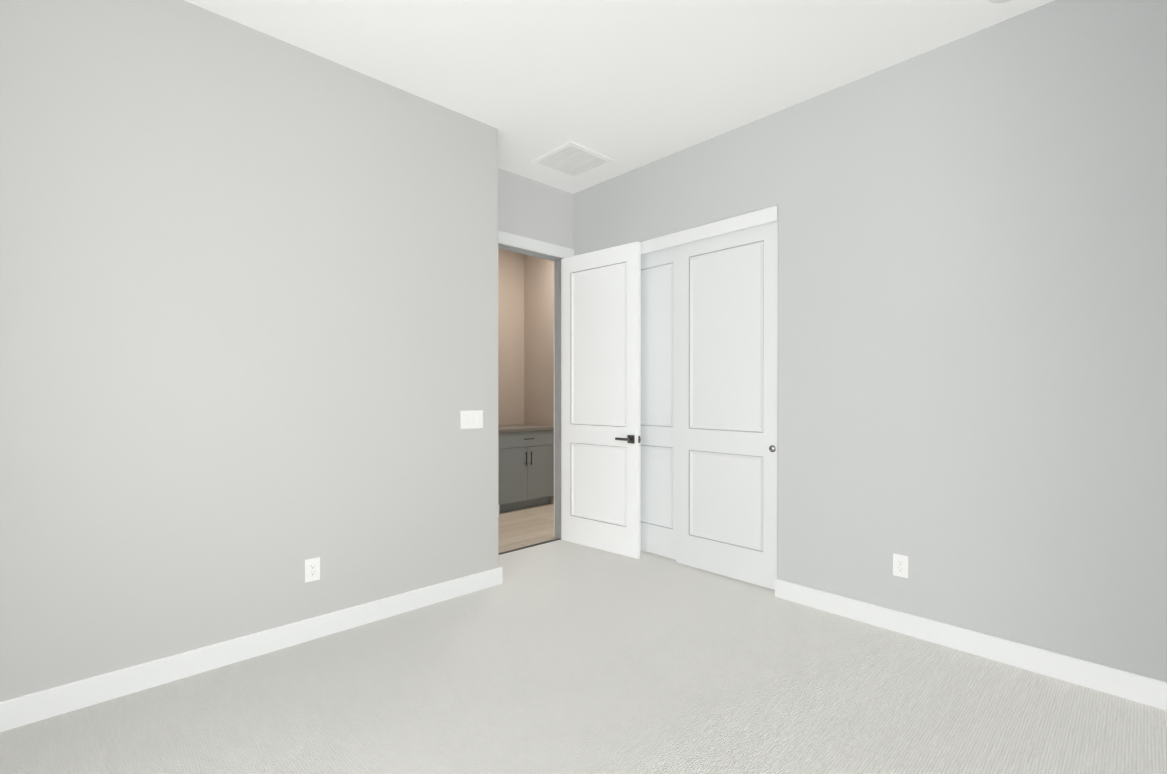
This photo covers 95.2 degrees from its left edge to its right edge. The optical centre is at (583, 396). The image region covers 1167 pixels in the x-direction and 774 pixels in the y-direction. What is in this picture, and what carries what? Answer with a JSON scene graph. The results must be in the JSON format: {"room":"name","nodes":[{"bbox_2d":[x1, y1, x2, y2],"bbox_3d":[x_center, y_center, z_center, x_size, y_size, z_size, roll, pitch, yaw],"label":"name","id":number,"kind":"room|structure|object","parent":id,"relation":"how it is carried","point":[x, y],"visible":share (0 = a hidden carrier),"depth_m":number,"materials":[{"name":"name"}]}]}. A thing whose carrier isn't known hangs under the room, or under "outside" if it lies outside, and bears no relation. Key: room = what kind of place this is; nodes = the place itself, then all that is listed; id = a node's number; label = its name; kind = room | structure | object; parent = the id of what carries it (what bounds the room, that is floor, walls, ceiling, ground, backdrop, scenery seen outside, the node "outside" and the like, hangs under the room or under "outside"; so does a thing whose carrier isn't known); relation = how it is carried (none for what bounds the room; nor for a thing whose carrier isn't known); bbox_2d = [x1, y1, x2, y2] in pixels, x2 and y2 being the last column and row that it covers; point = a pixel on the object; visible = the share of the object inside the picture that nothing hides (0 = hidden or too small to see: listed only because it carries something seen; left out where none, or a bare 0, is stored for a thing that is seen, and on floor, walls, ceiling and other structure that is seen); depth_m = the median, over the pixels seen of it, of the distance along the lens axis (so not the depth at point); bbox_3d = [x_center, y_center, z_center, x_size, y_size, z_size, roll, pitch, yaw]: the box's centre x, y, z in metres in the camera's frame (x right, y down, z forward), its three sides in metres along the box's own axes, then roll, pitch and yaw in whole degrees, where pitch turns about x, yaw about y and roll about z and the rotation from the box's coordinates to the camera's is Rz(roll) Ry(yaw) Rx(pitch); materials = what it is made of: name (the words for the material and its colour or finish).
{"room":"empty bedroom","nodes":[
{"label":"empty bedroom","id":0,"kind":"room"},
{"bbox_2d":[0,0,498,701],"bbox_3d":[-1.798,-0.263,2.845,2.803,3.150,0.630,0,1,-44],"label":"wall","id":1,"kind":"structure","parent":0,"point":[248,322],"depth_m":2.50,"materials":[{"name":"grey paint"}]},
{"bbox_2d":[0,566,502,731],"bbox_3d":[-1.517,1.208,2.677,2.667,0.110,0.014,0,1,-44],"label":"baseboard","id":2,"kind":"structure","parent":1,"relation":"attached to","point":[53,702],"depth_m":2.48,"materials":[{"name":"white paint"}]},
{"bbox_2d":[305,557,319,582],"bbox_3d":[-1.413,0.902,2.779,0.072,0.117,0.007,0,1,-44],"label":"electrical outlet","id":3,"kind":"object","parent":1,"relation":"attached to","point":[312,569],"visible":1,"depth_m":2.77,"materials":[{"name":"white plastic"}]},
{"bbox_2d":[460,410,482,428],"bbox_3d":[-0.717,0.146,3.433,0.165,0.117,0.010,0,1,-44],"label":"light switch","id":4,"kind":"object","parent":1,"relation":"attached to","point":[473,419],"visible":1,"depth_m":3.43,"materials":[{"name":"white plastic"}]},
{"bbox_2d":[502,250,521,424],"bbox_3d":[-1.055,-0.286,6.332,1.025,3.050,0.120,0,1,-44],"label":"wall","id":5,"kind":"structure","parent":0,"point":[511,261],"depth_m":6.43,"materials":[{"name":"beige paint"}]},
{"bbox_2d":[498,249,553,504],"bbox_3d":[-0.882,-0.282,5.681,4.640,3.050,0.120,0,1,-44],"label":"wall","id":6,"kind":"structure","parent":0,"point":[549,264],"depth_m":6.22,"materials":[{"name":"beige paint"}]},
{"bbox_2d":[498,503,557,552],"bbox_3d":[-0.695,1.304,5.495,4.640,0.120,1.845,0,1,-44],"label":"floor","id":7,"kind":"structure","parent":0,"point":[524,527],"depth_m":5.11,"materials":[{"name":"brown wood"}]},
{"bbox_2d":[499,424,553,512],"bbox_3d":[-0.804,0.790,6.074,0.784,0.900,0.607,0,1,-44],"label":"base cabinet","id":8,"kind":"object","parent":7,"relation":"on","point":[526,465],"visible":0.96,"depth_m":5.88,"materials":[{"name":"wood"}]},
{"bbox_2d":[499,538,560,554],"bbox_3d":[-0.496,1.250,4.410,0.817,0.004,0.030,0,1,-44],"label":"threshold","id":9,"kind":"object","parent":7,"relation":"on","point":[529,546],"depth_m":4.44,"materials":[{"name":"silver metal"}]},
{"bbox_2d":[522,254,545,425],"bbox_3d":[-0.531,-0.287,6.437,0.120,3.050,0.450,0,1,-44],"label":"wall","id":10,"kind":"structure","parent":0,"point":[525,339],"depth_m":6.42,"materials":[{"name":"beige paint"}]},
{"bbox_2d":[498,168,572,248],"bbox_3d":[-0.546,-0.273,4.387,1.137,3.050,0.120,0,1,-44],"label":"wall","id":11,"kind":"structure","parent":0,"point":[532,209],"depth_m":4.43,"materials":[{"name":"grey paint"}]},
{"bbox_2d":[498,230,573,537],"bbox_3d":[-0.508,-0.026,4.424,1.031,2.555,0.154,0,1,-44],"label":"door frame","id":12,"kind":"structure","parent":11,"relation":"attached to","point":[557,301],"depth_m":4.68,"materials":[{"name":"paint"}]},
{"bbox_2d":[561,241,640,558],"bbox_3d":[0.123,0.025,4.359,0.832,2.430,0.139,0,1,41],"label":"entry door","id":13,"kind":"structure","parent":12,"relation":"attached to","point":[600,381],"depth_m":4.32,"materials":[{"name":"white paint"}]},
{"bbox_2d":[0,540,1166,773],"bbox_3d":[0.210,1.327,2.208,4.820,0.120,4.165,0,1,-44],"label":"floor carpet","id":14,"kind":"object","parent":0,"point":[560,656],"visible":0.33,"depth_m":2.21,"materials":[{"name":"beige carpet"}]},
{"bbox_2d":[184,0,1053,193],"bbox_3d":[0.125,-1.851,3.379,6.340,0.120,6.010,0,1,-44],"label":"ceiling","id":15,"kind":"structure","parent":0,"point":[627,85],"depth_m":2.77,"materials":[{"name":"paint"}]},
{"bbox_2d":[531,141,613,178],"bbox_3d":[-0.084,-1.791,4.052,0.445,0.008,0.457,0,1,-44],"label":"ceiling vent","id":16,"kind":"object","parent":15,"relation":"in","point":[571,159],"visible":1,"depth_m":4.03,"materials":[{"name":"white plastic"}]},
{"bbox_2d":[989,0,1009,2],"bbox_3d":[1.841,-1.763,2.314,0.140,0.041,0.140,0,1,-44],"label":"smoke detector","id":17,"kind":"object","parent":15,"relation":"attached to","point":[997,1],"visible":1,"depth_m":2.35,"materials":[{"name":"plastic"}]},
{"bbox_2d":[573,0,1166,681],"bbox_3d":[1.333,-0.241,3.324,0.120,3.100,4.250,0,1,-44],"label":"wall","id":18,"kind":"structure","parent":0,"point":[971,412],"depth_m":2.61,"materials":[{"name":"grey paint"}]},
{"bbox_2d":[640,246,676,559],"bbox_3d":[0.492,0.042,4.280,0.039,2.385,0.800,0,1,-44],"label":"sliding closet door","id":19,"kind":"structure","parent":18,"relation":"in","point":[658,466],"depth_m":4.17,"materials":[{"name":"white paint"}]},
{"bbox_2d":[641,206,777,253],"bbox_3d":[0.719,-1.164,3.962,0.113,0.093,1.568,0,1,-44],"label":"trim","id":20,"kind":"structure","parent":18,"relation":"attached to","point":[748,220],"depth_m":3.69,"materials":[{"name":"white paint"}]},
{"bbox_2d":[677,221,777,589],"bbox_3d":[0.983,0.046,3.696,0.039,2.385,0.800,0,1,-44],"label":"sliding closet door","id":21,"kind":"structure","parent":18,"relation":"in","point":[727,341],"depth_m":3.67,"materials":[{"name":"white paint"}]},
{"bbox_2d":[893,553,907,577],"bbox_3d":[1.698,0.905,2.854,0.007,0.117,0.072,0,1,-44],"label":"electrical outlet","id":22,"kind":"object","parent":18,"relation":"attached to","point":[900,565],"visible":1,"depth_m":2.85,"materials":[{"name":"white plastic"}]},
{"bbox_2d":[775,579,1166,710],"bbox_3d":[1.932,1.209,2.606,0.014,0.110,2.090,0,1,-44],"label":"baseboard","id":23,"kind":"structure","parent":18,"relation":"attached to","point":[1152,692],"depth_m":2.56,"materials":[{"name":"white paint"}]}
]}

